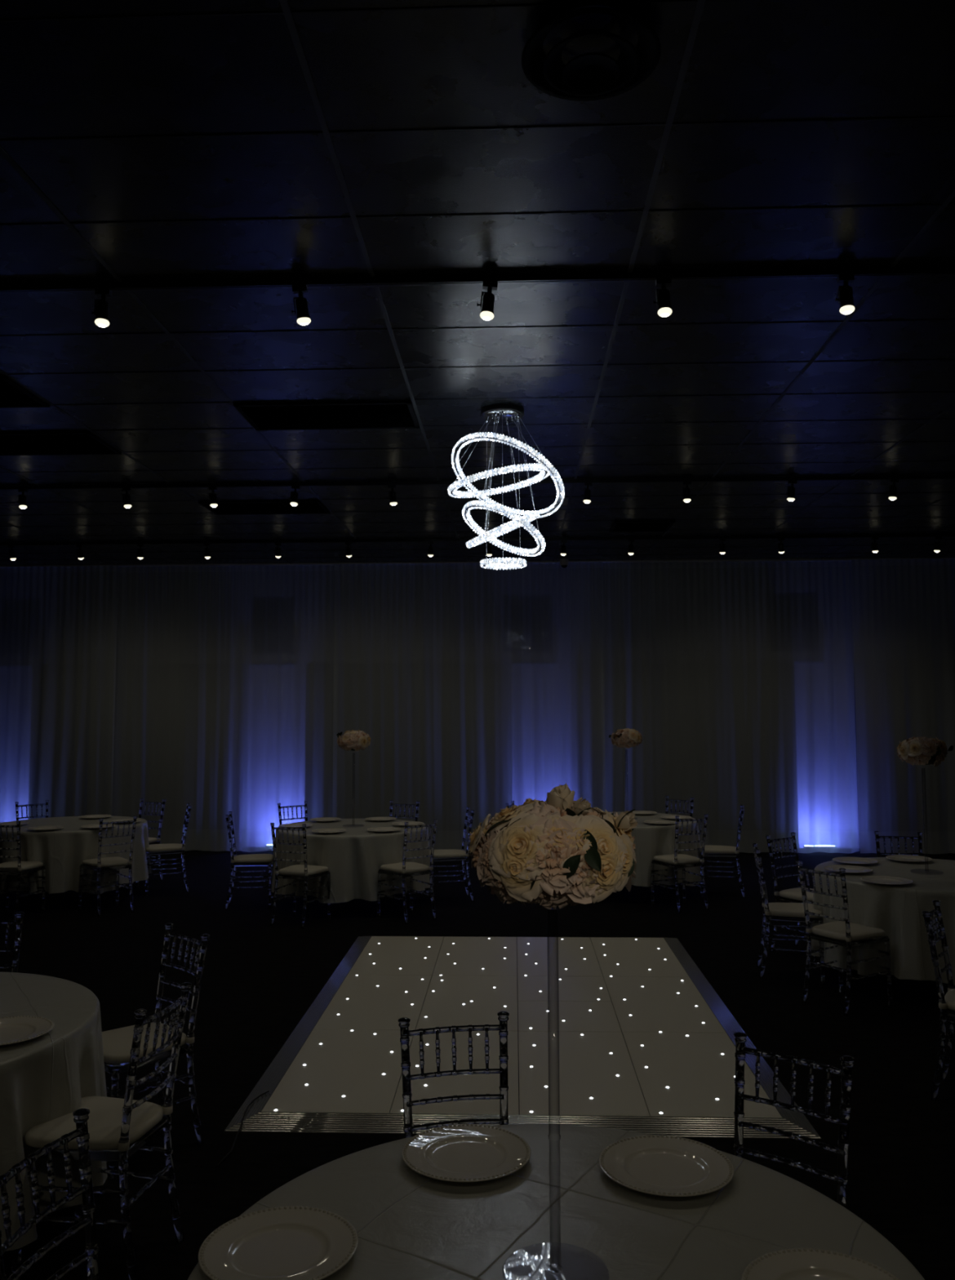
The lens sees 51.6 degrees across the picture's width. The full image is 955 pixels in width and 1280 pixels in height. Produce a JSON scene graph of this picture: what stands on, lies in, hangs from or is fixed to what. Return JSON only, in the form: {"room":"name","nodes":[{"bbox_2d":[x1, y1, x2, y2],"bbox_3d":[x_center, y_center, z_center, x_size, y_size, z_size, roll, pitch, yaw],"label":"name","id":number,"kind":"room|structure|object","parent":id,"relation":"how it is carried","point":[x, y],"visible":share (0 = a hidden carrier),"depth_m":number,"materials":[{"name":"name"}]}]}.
{"room":"event hall","nodes":[
{"label":"event hall","id":0,"kind":"room"},
{"bbox_2d":[0,0,954,565],"bbox_3d":[-0.018,-1.692,5.289,16.400,0.004,18.300,0,-4,2],"label":"ceiling","id":1,"kind":"structure","parent":0,"point":[141,140],"depth_m":4.58,"materials":[{"name":"black tile"}]},
{"bbox_2d":[0,374,49,408],"bbox_3d":[-3.490,-1.593,6.378,1.196,0.016,0.594,0,-4,2],"label":"ceiling vent","id":2,"kind":"object","parent":1,"relation":"in","point":[41,403],"visible":1,"depth_m":6.47,"materials":[{"name":"black"}]},
{"bbox_2d":[0,431,121,455],"bbox_3d":[-3.445,-1.505,7.594,1.196,0.016,0.594,0,-4,2],"label":"ceiling vent","id":3,"kind":"object","parent":1,"relation":"in","point":[53,451],"visible":1,"depth_m":7.61,"materials":[{"name":"black"}]},
{"bbox_2d":[198,500,330,515],"bbox_3d":[-2.136,-1.337,9.982,1.196,0.016,0.594,0,-4,2],"label":"ceiling vent","id":4,"kind":"object","parent":1,"relation":"in","point":[246,507],"visible":1,"depth_m":9.98,"materials":[{"name":"black"}]},
{"bbox_2d":[233,400,419,430],"bbox_3d":[-1.029,-1.563,6.897,1.196,0.016,0.594,0,-4,2],"label":"ceiling vent","id":5,"kind":"object","parent":1,"relation":"in","point":[238,406],"visible":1,"depth_m":6.87,"materials":[{"name":"black"}]},
{"bbox_2d":[0,266,954,293],"bbox_3d":[-0.139,-1.715,4.713,14.600,0.034,0.036,0,-4,2],"label":"track","id":6,"kind":"object","parent":1,"relation":"attached to","point":[919,271],"visible":1,"depth_m":4.69,"materials":[{"name":"black"}]},
{"bbox_2d":[91,288,111,327],"bbox_3d":[-1.816,-1.602,4.759,0.087,0.187,0.068,0,-4,2],"label":"track light","id":7,"kind":"object","parent":6,"relation":"attached to","point":[100,312],"visible":1,"depth_m":4.75,"materials":[{"name":"black metal"}]},
{"bbox_2d":[291,284,311,324],"bbox_3d":[-0.847,-1.608,4.746,0.092,0.190,0.071,0,-4,-4],"label":"track light","id":8,"kind":"object","parent":6,"relation":"attached to","point":[303,317],"visible":1,"depth_m":4.72,"materials":[{"name":"black metal"}]},
{"bbox_2d":[476,281,497,320],"bbox_3d":[0.047,-1.615,4.689,0.100,0.190,0.068,0,-4,2],"label":"track light","id":9,"kind":"object","parent":6,"relation":"attached to","point":[486,313],"visible":1,"depth_m":4.67,"materials":[{"name":"black metal"}]},
{"bbox_2d":[653,278,672,316],"bbox_3d":[0.872,-1.618,4.655,0.087,0.188,0.071,0,-4,0],"label":"track light","id":10,"kind":"object","parent":6,"relation":"attached to","point":[663,295],"visible":1,"depth_m":4.64,"materials":[{"name":"black metal"}]},
{"bbox_2d":[835,274,855,314],"bbox_3d":[1.723,-1.622,4.630,0.087,0.187,0.068,0,-4,2],"label":"track light","id":11,"kind":"object","parent":6,"relation":"attached to","point":[845,292],"visible":1,"depth_m":4.62,"materials":[{"name":"black metal"}]},
{"bbox_2d":[0,475,954,489],"bbox_3d":[0.015,-1.415,8.880,14.600,0.034,0.036,0,-4,2],"label":"track","id":12,"kind":"object","parent":1,"relation":"attached to","point":[895,477],"visible":1,"depth_m":8.86,"materials":[{"name":"black"}]},
{"bbox_2d":[17,488,27,509],"bbox_3d":[-4.156,-1.290,9.014,0.091,0.189,0.068,-1,-4,12],"label":"track light","id":13,"kind":"object","parent":12,"relation":"attached to","point":[22,498],"visible":1,"depth_m":9.00,"materials":[{"name":"black metal"}]},
{"bbox_2d":[121,488,131,508],"bbox_3d":[-3.192,-1.294,8.986,0.088,0.189,0.068,2,-4,-23],"label":"track light","id":14,"kind":"object","parent":12,"relation":"attached to","point":[126,497],"visible":1,"depth_m":8.97,"materials":[{"name":"black metal"}]},
{"bbox_2d":[207,486,217,507],"bbox_3d":[-2.400,-1.298,8.959,0.087,0.188,0.067,2,-5,-26],"label":"track light","id":15,"kind":"object","parent":12,"relation":"attached to","point":[212,496],"visible":1,"depth_m":8.95,"materials":[{"name":"black metal"}]},
{"bbox_2d":[288,485,300,506],"bbox_3d":[-1.657,-1.304,8.921,0.096,0.189,0.070,0,-4,2],"label":"track light","id":16,"kind":"object","parent":12,"relation":"attached to","point":[294,495],"visible":1,"depth_m":8.91,"materials":[{"name":"black metal"}]},
{"bbox_2d":[386,484,397,505],"bbox_3d":[-0.769,-1.307,8.913,0.090,0.189,0.069,0,-4,-7],"label":"track light","id":17,"kind":"object","parent":12,"relation":"attached to","point":[393,499],"visible":1,"depth_m":8.89,"materials":[{"name":"black metal"}]},
{"bbox_2d":[581,482,592,503],"bbox_3d":[0.982,-1.317,8.839,0.095,0.188,0.068,-3,-5,32],"label":"track light","id":18,"kind":"object","parent":12,"relation":"attached to","point":[587,492],"visible":1,"depth_m":8.82,"materials":[{"name":"black metal"}]},
{"bbox_2d":[681,481,691,502],"bbox_3d":[1.861,-1.320,8.807,0.087,0.186,0.068,0,-3,2],"label":"track light","id":19,"kind":"object","parent":12,"relation":"attached to","point":[686,491],"visible":1,"depth_m":8.79,"materials":[{"name":"black metal"}]},
{"bbox_2d":[785,480,797,501],"bbox_3d":[2.787,-1.327,8.785,0.097,0.190,0.071,0,-4,3],"label":"track light","id":20,"kind":"object","parent":12,"relation":"attached to","point":[791,491],"visible":1,"depth_m":8.76,"materials":[{"name":"black metal"}]},
{"bbox_2d":[887,479,899,500],"bbox_3d":[3.678,-1.332,8.751,0.099,0.190,0.069,0,-4,3],"label":"track light","id":21,"kind":"object","parent":12,"relation":"attached to","point":[892,491],"visible":1,"depth_m":8.73,"materials":[{"name":"black metal"}]},
{"bbox_2d":[0,557,954,567],"bbox_3d":[0.294,-1.074,13.779,16.300,0.015,0.165,0,-4,2],"label":"track","id":22,"kind":"object","parent":1,"relation":"attached to","point":[830,559],"visible":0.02,"depth_m":13.71,"materials":[{"name":"grey plastic"}]},
{"bbox_2d":[0,565,118,822],"bbox_3d":[-6.449,0.946,13.782,2.801,3.976,0.155,0,-4,3],"label":"sheer curtain","id":23,"kind":"object","parent":22,"relation":"hanging from","point":[58,624],"visible":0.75,"depth_m":13.81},
{"bbox_2d":[111,564,333,852],"bbox_3d":[-3.522,0.938,13.788,3.150,3.976,0.132,0,-4,2],"label":"sheer curtain","id":24,"kind":"object","parent":22,"relation":"hanging from","point":[224,677],"visible":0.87,"depth_m":13.81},
{"bbox_2d":[332,561,605,853],"bbox_3d":[-0.132,0.913,13.582,3.741,3.976,0.179,0,-4,2],"label":"sheer curtain","id":25,"kind":"object","parent":22,"relation":"hanging from","point":[474,686],"visible":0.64,"depth_m":13.60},
{"bbox_2d":[602,560,859,853],"bbox_3d":[3.434,0.899,13.542,3.490,3.976,0.179,0,-4,2],"label":"sheer curtain","id":26,"kind":"object","parent":22,"relation":"hanging from","point":[736,679],"visible":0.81,"depth_m":13.55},
{"bbox_2d":[851,558,954,853],"bbox_3d":[6.783,0.872,13.304,3.320,3.976,0.179,0,-4,1],"label":"sheer curtain","id":27,"kind":"object","parent":22,"relation":"hanging from","point":[904,611],"visible":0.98,"depth_m":13.38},
{"bbox_2d":[447,403,564,569],"bbox_3d":[0.202,-1.042,6.770,0.813,1.086,0.746,-2,-4,19],"label":"ring chandelier","id":28,"kind":"object","parent":1,"relation":"hanging from","point":[502,412],"visible":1,"depth_m":6.68,"materials":[{"name":"glass"}]},
{"bbox_2d":[521,7,661,101],"bbox_3d":[0.351,-1.804,3.067,0.430,0.098,0.430,0,-4,2],"label":"ceiling vent","id":29,"kind":"object","parent":1,"relation":"in","point":[590,76],"visible":1,"depth_m":3.08,"materials":[{"name":"black"}]},
{"bbox_2d":[0,848,954,1279],"bbox_3d":[-0.005,2.296,5.002,16.400,0.001,18.300,0,-4,2],"label":"floor","id":30,"kind":"structure","parent":0,"point":[260,979],"depth_m":6.36,"materials":[{"name":"carpet"}]},
{"bbox_2d":[0,911,24,973],"bbox_3d":[-2.442,1.823,4.740,0.409,0.925,0.466,1,-4,-11],"label":"chair","id":31,"kind":"object","parent":30,"relation":"on","point":[20,916],"visible":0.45,"depth_m":4.97,"materials":[{"name":"white plastic"}]},
{"bbox_2d":[0,821,45,919],"bbox_3d":[-4.420,2.166,9.406,0.409,0.925,0.466,-1,-4,7],"label":"chair","id":32,"kind":"object","parent":30,"relation":"on","point":[18,868],"visible":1,"depth_m":9.28,"materials":[{"name":"white plastic"}]},
{"bbox_2d":[0,861,42,871],"bbox_3d":[-4.416,2.159,9.442,0.383,0.044,0.391,-1,-4,7],"label":"cushion","id":33,"kind":"object","parent":32,"relation":"on","point":[11,866],"depth_m":9.36,"materials":[{"name":"beige fabric"}]},
{"bbox_2d":[14,800,48,820],"bbox_3d":[-4.959,2.292,11.124,0.409,0.925,0.466,4,-6,-42],"label":"chair","id":34,"kind":"object","parent":30,"relation":"on","point":[46,802],"visible":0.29,"depth_m":11.30,"materials":[{"name":"black plastic"}]},
{"bbox_2d":[0,1108,98,1279],"bbox_3d":[-0.844,1.640,2.268,0.466,0.925,0.409,-1,-4,14],"label":"chair","id":35,"kind":"object","parent":30,"relation":"on","point":[81,1116],"visible":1,"depth_m":2.40,"materials":[{"name":"white plastic"}]},
{"bbox_2d":[88,893,92,903],"bbox_3d":[-4.292,2.318,10.395,1.510,0.759,1.510,0,-4,2],"label":"banquet table","id":36,"kind":"object","parent":30,"relation":"on","point":[90,894],"visible":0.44,"depth_m":10.01,"materials":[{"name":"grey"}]},
{"bbox_2d":[0,816,151,893],"bbox_3d":[-4.293,2.245,10.399,1.646,0.624,1.630,3,-5,-34],"label":"tablecloth","id":37,"kind":"object","parent":36,"relation":"on","point":[62,851],"visible":0.79,"depth_m":9.75,"materials":[{"name":"grey fabric"}]},
{"bbox_2d":[26,825,63,831],"bbox_3d":[-4.296,1.877,9.825,0.337,0.026,0.337,-3,-5,31],"label":"charger plate","id":38,"kind":"object","parent":37,"relation":"on","point":[49,828],"visible":1,"depth_m":9.86,"materials":[{"name":"beige ceramic"}]},
{"bbox_2d":[10,982,191,1279],"bbox_3d":[-1.321,1.733,3.527,0.466,0.925,0.409,-1,-4,10],"label":"chair","id":39,"kind":"object","parent":30,"relation":"on","point":[117,1127],"visible":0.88,"depth_m":3.44,"materials":[{"name":"white plastic"}]},
{"bbox_2d":[24,1096,163,1150],"bbox_3d":[-1.356,1.723,3.534,0.391,0.044,0.383,-1,-4,10],"label":"cushion","id":40,"kind":"object","parent":39,"relation":"on","point":[105,1115],"depth_m":3.45,"materials":[{"name":"beige fabric"}]},
{"bbox_2d":[77,815,137,916],"bbox_3d":[-3.607,2.182,9.656,0.409,0.925,0.466,4,-6,-42],"label":"chair","id":41,"kind":"object","parent":30,"relation":"on","point":[98,864],"visible":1,"depth_m":9.58,"materials":[{"name":"white plastic"}]},
{"bbox_2d":[82,857,128,867],"bbox_3d":[-3.631,2.174,9.683,0.383,0.044,0.391,4,-6,-42],"label":"cushion","id":42,"kind":"object","parent":41,"relation":"on","point":[107,862],"depth_m":9.58,"materials":[{"name":"beige fabric"}]},
{"bbox_2d":[135,798,165,885],"bbox_3d":[-3.878,2.302,11.319,0.409,0.925,0.466,-2,-5,24],"label":"chair","id":43,"kind":"object","parent":30,"relation":"on","point":[151,840],"visible":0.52,"depth_m":11.44,"materials":[{"name":"white plastic"}]},
{"bbox_2d":[102,923,209,1178],"bbox_3d":[-1.504,1.798,4.431,0.409,0.925,0.466,-4,-6,44],"label":"chair","id":44,"kind":"object","parent":30,"relation":"on","point":[117,1042],"visible":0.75,"depth_m":4.42,"materials":[{"name":"white plastic"}]},
{"bbox_2d":[102,1022,186,1064],"bbox_3d":[-1.529,1.787,4.406,0.383,0.044,0.391,-4,-6,44],"label":"cushion","id":45,"kind":"object","parent":44,"relation":"on","point":[117,1042],"depth_m":4.32,"materials":[{"name":"beige fabric"}]},
{"bbox_2d":[144,803,191,895],"bbox_3d":[-3.356,2.258,10.720,0.466,0.925,0.409,1,-4,-19],"label":"chair","id":46,"kind":"object","parent":30,"relation":"on","point":[170,848],"visible":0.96,"depth_m":10.60,"materials":[{"name":"white plastic"}]},
{"bbox_2d":[146,843,182,852],"bbox_3d":[-3.390,2.247,10.710,0.391,0.044,0.383,1,-4,-19],"label":"cushion","id":47,"kind":"object","parent":46,"relation":"on","point":[170,847],"depth_m":10.58,"materials":[{"name":"beige fabric"}]},
{"bbox_2d":[216,1090,269,1166],"bbox_3d":[-1.090,2.245,4.570,0.071,0.036,0.753,0,-4,2],"label":"power cable","id":48,"kind":"object","parent":30,"relation":"on","point":[255,1099],"visible":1,"depth_m":4.56,"materials":[{"name":"black rubber"}]},
{"bbox_2d":[224,811,273,910],"bbox_3d":[-2.284,2.194,9.887,0.466,0.925,0.409,0,-4,-9],"label":"chair","id":49,"kind":"object","parent":30,"relation":"on","point":[251,860],"visible":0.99,"depth_m":9.72,"materials":[{"name":"white plastic"}]},
{"bbox_2d":[233,853,273,862],"bbox_3d":[-2.249,2.185,9.893,0.391,0.044,0.383,0,-4,-9],"label":"cushion","id":50,"kind":"object","parent":49,"relation":"on","point":[251,858],"depth_m":9.76,"materials":[{"name":"beige fabric"}]},
{"bbox_2d":[277,801,307,825],"bbox_3d":[-1.936,2.263,10.856,0.409,0.925,0.466,3,-5,-39],"label":"chair","id":51,"kind":"object","parent":30,"relation":"on","point":[279,806],"visible":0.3,"depth_m":11.04,"materials":[{"name":"black plastic"}]},
{"bbox_2d":[270,822,330,928],"bbox_3d":[-1.639,2.137,9.114,0.409,0.925,0.466,-2,-4,21],"label":"chair","id":52,"kind":"object","parent":30,"relation":"on","point":[304,873],"visible":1,"depth_m":8.99,"materials":[{"name":"white plastic"}]},
{"bbox_2d":[278,864,328,875],"bbox_3d":[-1.626,2.129,9.148,0.383,0.044,0.391,-2,-4,21],"label":"cushion","id":53,"kind":"object","parent":52,"relation":"on","point":[298,869],"depth_m":9.04,"materials":[{"name":"beige fabric"}]},
{"bbox_2d":[306,894,394,909],"bbox_3d":[-1.274,2.283,10.035,1.510,0.759,1.510,0,-4,2],"label":"banquet table","id":54,"kind":"object","parent":30,"relation":"on","point":[308,896],"visible":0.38,"depth_m":9.67,"materials":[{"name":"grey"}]},
{"bbox_2d":[271,818,430,903],"bbox_3d":[-1.273,2.210,10.037,1.646,0.624,1.637,0,-4,-7],"label":"tablecloth","id":55,"kind":"object","parent":54,"relation":"on","point":[353,857],"visible":0.73,"depth_m":9.38,"materials":[{"name":"grey fabric"}]},
{"bbox_2d":[278,822,312,828],"bbox_3d":[-1.838,1.881,9.985,0.337,0.026,0.337,2,-5,-29],"label":"charger plate","id":56,"kind":"object","parent":55,"relation":"on","point":[297,825],"visible":0.91,"depth_m":10.04,"materials":[{"name":"beige ceramic"}]},
{"bbox_2d":[311,828,346,834],"bbox_3d":[-1.435,1.847,9.531,0.337,0.026,0.337,-2,-4,21],"label":"charger plate","id":57,"kind":"object","parent":55,"relation":"on","point":[326,831],"visible":1,"depth_m":9.58,"materials":[{"name":"beige ceramic"}]},
{"bbox_2d":[337,729,370,826],"bbox_3d":[-1.262,1.409,10.095,0.347,0.982,0.348,-2,-5,28],"label":"centrepiece","id":58,"kind":"object","parent":55,"relation":"on","point":[354,740],"visible":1,"depth_m":10.01,"materials":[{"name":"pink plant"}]},
{"bbox_2d":[366,826,401,832],"bbox_3d":[-0.911,1.852,9.622,0.337,0.026,0.337,1,-4,-19],"label":"charger plate","id":59,"kind":"object","parent":55,"relation":"on","point":[379,829],"visible":1,"depth_m":9.68,"materials":[{"name":"beige ceramic"}]},
{"bbox_2d":[389,800,419,821],"bbox_3d":[-0.901,2.268,10.959,0.409,0.925,0.466,-2,-4,22],"label":"chair","id":60,"kind":"object","parent":30,"relation":"on","point":[390,801],"visible":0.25,"depth_m":11.17,"materials":[{"name":"black plastic"}]},
{"bbox_2d":[377,819,438,924],"bbox_3d":[-0.649,2.145,9.268,0.409,0.925,0.466,3,-5,-39],"label":"chair","id":61,"kind":"object","parent":30,"relation":"on","point":[405,869],"visible":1,"depth_m":9.19,"materials":[{"name":"white plastic"}]},
{"bbox_2d":[380,862,429,873],"bbox_3d":[-0.672,2.137,9.297,0.383,0.044,0.391,3,-5,-39],"label":"cushion","id":62,"kind":"object","parent":61,"relation":"on","point":[410,867],"depth_m":9.19,"materials":[{"name":"beige fabric"}]},
{"bbox_2d":[426,807,475,903],"bbox_3d":[-0.278,2.211,10.203,0.466,0.925,0.409,1,-4,-9],"label":"chair","id":63,"kind":"object","parent":30,"relation":"on","point":[445,855],"visible":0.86,"depth_m":10.07,"materials":[{"name":"white plastic"}]},
{"bbox_2d":[429,848,466,857],"bbox_3d":[-0.313,2.201,10.198,0.391,0.044,0.383,0,-4,-9],"label":"cushion","id":64,"kind":"object","parent":63,"relation":"on","point":[445,853],"depth_m":10.06,"materials":[{"name":"beige fabric"}]},
{"bbox_2d":[398,1011,509,1137],"bbox_3d":[-0.036,1.694,3.051,0.409,0.925,0.466,1,-4,-11],"label":"chair","id":65,"kind":"object","parent":30,"relation":"on","point":[404,1024],"visible":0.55,"depth_m":3.25,"materials":[{"name":"white plastic"}]},
{"bbox_2d":[224,935,821,1138],"bbox_3d":[0.264,2.382,6.478,2.726,0.039,3.945,0,-4,2],"label":"floor","id":66,"kind":"structure","parent":30,"relation":"on","point":[642,1049],"depth_m":5.57,"materials":[{"name":"beige"}]},
{"bbox_2d":[651,813,708,913],"bbox_3d":[1.999,2.170,9.733,0.409,0.925,0.466,2,-4,-23],"label":"chair","id":67,"kind":"object","parent":30,"relation":"on","point":[677,860],"visible":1,"depth_m":9.62,"materials":[{"name":"white plastic"}]},
{"bbox_2d":[653,853,700,864],"bbox_3d":[1.985,2.163,9.767,0.383,0.044,0.391,2,-4,-23],"label":"cushion","id":68,"kind":"object","parent":67,"relation":"on","point":[682,859],"depth_m":9.65,"materials":[{"name":"beige fabric"}]},
{"bbox_2d":[665,795,694,817],"bbox_3d":[2.244,2.292,11.426,0.409,0.925,0.466,-4,-5,40],"label":"chair","id":69,"kind":"object","parent":30,"relation":"on","point":[691,802],"visible":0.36,"depth_m":11.60,"materials":[{"name":"white plastic"}]},
{"bbox_2d":[699,804,745,898],"bbox_3d":[2.588,2.218,10.424,0.466,0.925,0.409,-1,-4,14],"label":"chair","id":70,"kind":"object","parent":30,"relation":"on","point":[714,851],"visible":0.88,"depth_m":10.26,"materials":[{"name":"white plastic"}]},
{"bbox_2d":[700,844,736,853],"bbox_3d":[2.553,2.209,10.434,0.391,0.044,0.383,-1,-4,14],"label":"cushion","id":71,"kind":"object","parent":70,"relation":"on","point":[709,849],"depth_m":10.29,"materials":[{"name":"beige fabric"}]},
{"bbox_2d":[752,843,825,982],"bbox_3d":[2.284,1.992,7.280,0.466,0.925,0.409,-1,-4,12],"label":"chair","id":72,"kind":"object","parent":30,"relation":"on","point":[786,912],"visible":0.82,"depth_m":7.15,"materials":[{"name":"white plastic"}]},
{"bbox_2d":[764,902,822,918],"bbox_3d":[2.318,1.982,7.273,0.391,0.044,0.383,-1,-4,12],"label":"cushion","id":73,"kind":"object","parent":72,"relation":"on","point":[774,910],"depth_m":7.15,"materials":[{"name":"beige fabric"}]},
{"bbox_2d":[765,831,814,960],"bbox_3d":[2.612,2.036,7.891,0.409,0.925,0.466,3,-5,-37],"label":"chair","id":74,"kind":"object","parent":30,"relation":"on","point":[793,895],"visible":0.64,"depth_m":7.95,"materials":[{"name":"white plastic"}]},
{"bbox_2d":[779,887,813,901],"bbox_3d":[2.634,2.024,7.863,0.383,0.044,0.391,3,-5,-37],"label":"cushion","id":75,"kind":"object","parent":74,"relation":"on","point":[793,894],"depth_m":7.81,"materials":[{"name":"beige fabric"}]},
{"bbox_2d":[733,1031,854,1208],"bbox_3d":[0.819,1.674,2.799,0.409,0.925,0.466,-4,-5,40],"label":"chair","id":76,"kind":"object","parent":30,"relation":"on","point":[847,1061],"visible":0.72,"depth_m":2.95,"materials":[{"name":"white plastic"}]},
{"bbox_2d":[796,861,893,1015],"bbox_3d":[2.421,1.939,6.545,0.466,0.925,0.409,3,-5,-33],"label":"chair","id":77,"kind":"object","parent":30,"relation":"on","point":[847,934],"visible":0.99,"depth_m":6.47,"materials":[{"name":"white plastic"}]},
{"bbox_2d":[812,920,885,941],"bbox_3d":[2.451,1.931,6.565,0.391,0.044,0.383,3,-5,-33],"label":"cushion","id":78,"kind":"object","parent":77,"relation":"on","point":[833,931],"depth_m":6.47,"materials":[{"name":"beige fabric"}]},
{"bbox_2d":[874,831,923,857],"bbox_3d":[3.451,2.039,7.978,0.409,0.925,0.466,-1,-4,14],"label":"chair","id":79,"kind":"object","parent":30,"relation":"on","point":[919,837],"visible":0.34,"depth_m":8.20,"materials":[{"name":"white plastic"}]},
{"bbox_2d":[921,900,954,1101],"bbox_3d":[2.522,1.824,4.955,0.466,0.925,0.409,-3,-5,33],"label":"chair","id":80,"kind":"object","parent":30,"relation":"on","point":[947,1002],"visible":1,"depth_m":4.94,"materials":[{"name":"white plastic"}]},
{"bbox_2d":[944,988,954,1010],"bbox_3d":[2.552,1.813,4.936,0.391,0.044,0.383,-3,-5,33],"label":"cushion","id":81,"kind":"object","parent":80,"relation":"on","point":[949,998],"depth_m":4.92,"materials":[{"name":"beige fabric"}]},
{"bbox_3d":[1.601,2.321,10.669,1.510,0.759,1.510,0,-4,2],"label":"banquet table","id":82,"kind":"object","parent":30,"relation":"on","visible":0},
{"bbox_2d":[608,811,701,886],"bbox_3d":[1.600,2.248,10.681,1.640,0.624,1.636,-2,-4,20],"label":"tablecloth","id":83,"kind":"object","parent":82,"relation":"on","point":[651,840],"visible":0.28,"depth_m":10.00,"materials":[{"name":"grey fabric"}]},
{"bbox_2d":[608,728,642,818],"bbox_3d":[1.620,1.445,10.733,0.347,0.983,0.338,-2,-4,20],"label":"centrepiece","id":84,"kind":"object","parent":83,"relation":"on","point":[627,738],"visible":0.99,"depth_m":10.65,"materials":[{"name":"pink plant"}]},
{"bbox_2d":[643,819,675,825],"bbox_3d":[1.882,1.885,10.189,0.337,0.026,0.337,0,-4,0],"label":"charger plate","id":85,"kind":"object","parent":83,"relation":"on","point":[658,822],"visible":0.99,"depth_m":10.25,"materials":[{"name":"beige ceramic"}]},
{"bbox_3d":[3.230,2.056,7.067,1.510,0.759,1.510,0,-4,2],"label":"banquet table","id":86,"kind":"object","parent":30,"relation":"on","visible":0},
{"bbox_2d":[811,857,954,985],"bbox_3d":[3.232,1.983,7.080,1.636,0.624,1.639,4,-6,-43],"label":"tablecloth","id":87,"kind":"object","parent":86,"relation":"on","point":[897,910],"visible":0.72,"depth_m":6.56,"materials":[{"name":"grey fabric"}]},
{"bbox_2d":[823,864,873,873],"bbox_3d":[2.680,1.662,7.136,0.337,0.026,0.337,-2,-4,20],"label":"charger plate","id":88,"kind":"object","parent":87,"relation":"on","point":[849,868],"visible":0.97,"depth_m":7.18,"materials":[{"name":"beige ceramic"}]},
{"bbox_2d":[831,857,879,865],"bbox_3d":[2.885,1.691,7.537,0.337,0.026,0.337,-1,-4,10],"label":"charger plate","id":89,"kind":"object","parent":87,"relation":"on","point":[849,860],"visible":1,"depth_m":7.57,"materials":[{"name":"beige ceramic"}]},
{"bbox_2d":[860,875,914,885],"bbox_3d":[2.763,1.628,6.664,0.337,0.026,0.337,1,-4,-20],"label":"charger plate","id":90,"kind":"object","parent":87,"relation":"on","point":[881,880],"visible":1,"depth_m":6.70,"materials":[{"name":"beige ceramic"}]},
{"bbox_2d":[885,854,933,862],"bbox_3d":[3.339,1.697,7.641,0.337,0.026,0.337,2,-5,-30],"label":"charger plate","id":91,"kind":"object","parent":87,"relation":"on","point":[902,858],"visible":1,"depth_m":7.69,"materials":[{"name":"beige ceramic"}]},
{"bbox_2d":[896,736,953,872],"bbox_3d":[3.228,1.183,7.130,0.349,0.978,0.343,3,-5,-36],"label":"centrepiece","id":92,"kind":"object","parent":87,"relation":"on","point":[921,750],"visible":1,"depth_m":7.06,"materials":[{"name":"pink plant"}]},
{"bbox_3d":[0.163,1.701,2.018,1.510,0.759,1.510,0,-4,2],"label":"banquet table","id":93,"kind":"object","parent":30,"relation":"on","visible":0},
{"bbox_2d":[187,1124,924,1279],"bbox_3d":[0.164,1.627,2.023,1.646,0.624,1.631,0,-4,2],"label":"tablecloth","id":94,"kind":"object","parent":93,"relation":"on","point":[409,1224],"visible":0.8,"depth_m":2.26,"materials":[{"name":"grey fabric"}]},
{"bbox_2d":[198,1205,358,1279],"bbox_3d":[-0.426,1.310,2.122,0.337,0.026,0.337,0,-4,2],"label":"charger plate","id":95,"kind":"object","parent":94,"relation":"on","point":[291,1242],"visible":1,"depth_m":2.14,"materials":[{"name":"beige ceramic"}]},
{"bbox_2d":[401,1124,531,1182],"bbox_3d":[-0.029,1.341,2.575,0.337,0.026,0.337,3,-5,-38],"label":"charger plate","id":96,"kind":"object","parent":94,"relation":"on","point":[455,1153],"visible":1,"depth_m":2.59,"materials":[{"name":"beige ceramic"}]},
{"bbox_2d":[468,782,637,1279],"bbox_3d":[0.163,0.809,2.080,0.362,1.015,0.363,-1,-4,13],"label":"centrepiece","id":97,"kind":"object","parent":94,"relation":"on","point":[561,851],"visible":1,"depth_m":1.98,"materials":[{"name":"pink plant"}]},
{"bbox_2d":[599,1134,734,1196],"bbox_3d":[0.477,1.335,2.500,0.337,0.026,0.337,-1,-4,12],"label":"charger plate","id":98,"kind":"object","parent":94,"relation":"on","point":[669,1166],"visible":1,"depth_m":2.51,"materials":[{"name":"beige ceramic"}]},
{"bbox_2d":[741,1248,900,1279],"bbox_3d":[0.691,1.293,1.937,0.337,0.026,0.337,2,-5,-28],"label":"charger plate","id":99,"kind":"object","parent":94,"relation":"on","point":[792,1264],"visible":1,"depth_m":2.04,"materials":[{"name":"beige ceramic"}]},
{"bbox_3d":[-2.238,1.828,3.683,1.510,0.759,1.510,0,-4,2],"label":"banquet table","id":100,"kind":"object","parent":30,"relation":"on","visible":0},
{"bbox_2d":[0,972,106,1250],"bbox_3d":[-2.237,1.755,3.690,1.648,0.624,1.638,-2,-5,29],"label":"tablecloth","id":101,"kind":"object","parent":100,"relation":"on","point":[45,1077],"visible":0.75,"depth_m":3.54,"materials":[{"name":"grey fabric"}]},
{"bbox_2d":[0,1015,53,1045],"bbox_3d":[-1.711,1.418,3.563,0.337,0.026,0.337,-2,-4,22],"label":"charger plate","id":102,"kind":"object","parent":101,"relation":"on","point":[13,1029],"visible":1,"depth_m":3.62,"materials":[{"name":"beige ceramic"}]},
{"bbox_2d":[853,664,860,848],"bbox_3d":[0.316,0.942,14.046,16.400,4.000,0.560,0,-4,2],"label":"wall","id":103,"kind":"structure","parent":0,"point":[854,664],"depth_m":13.89,"materials":[{"name":"grey paint"}]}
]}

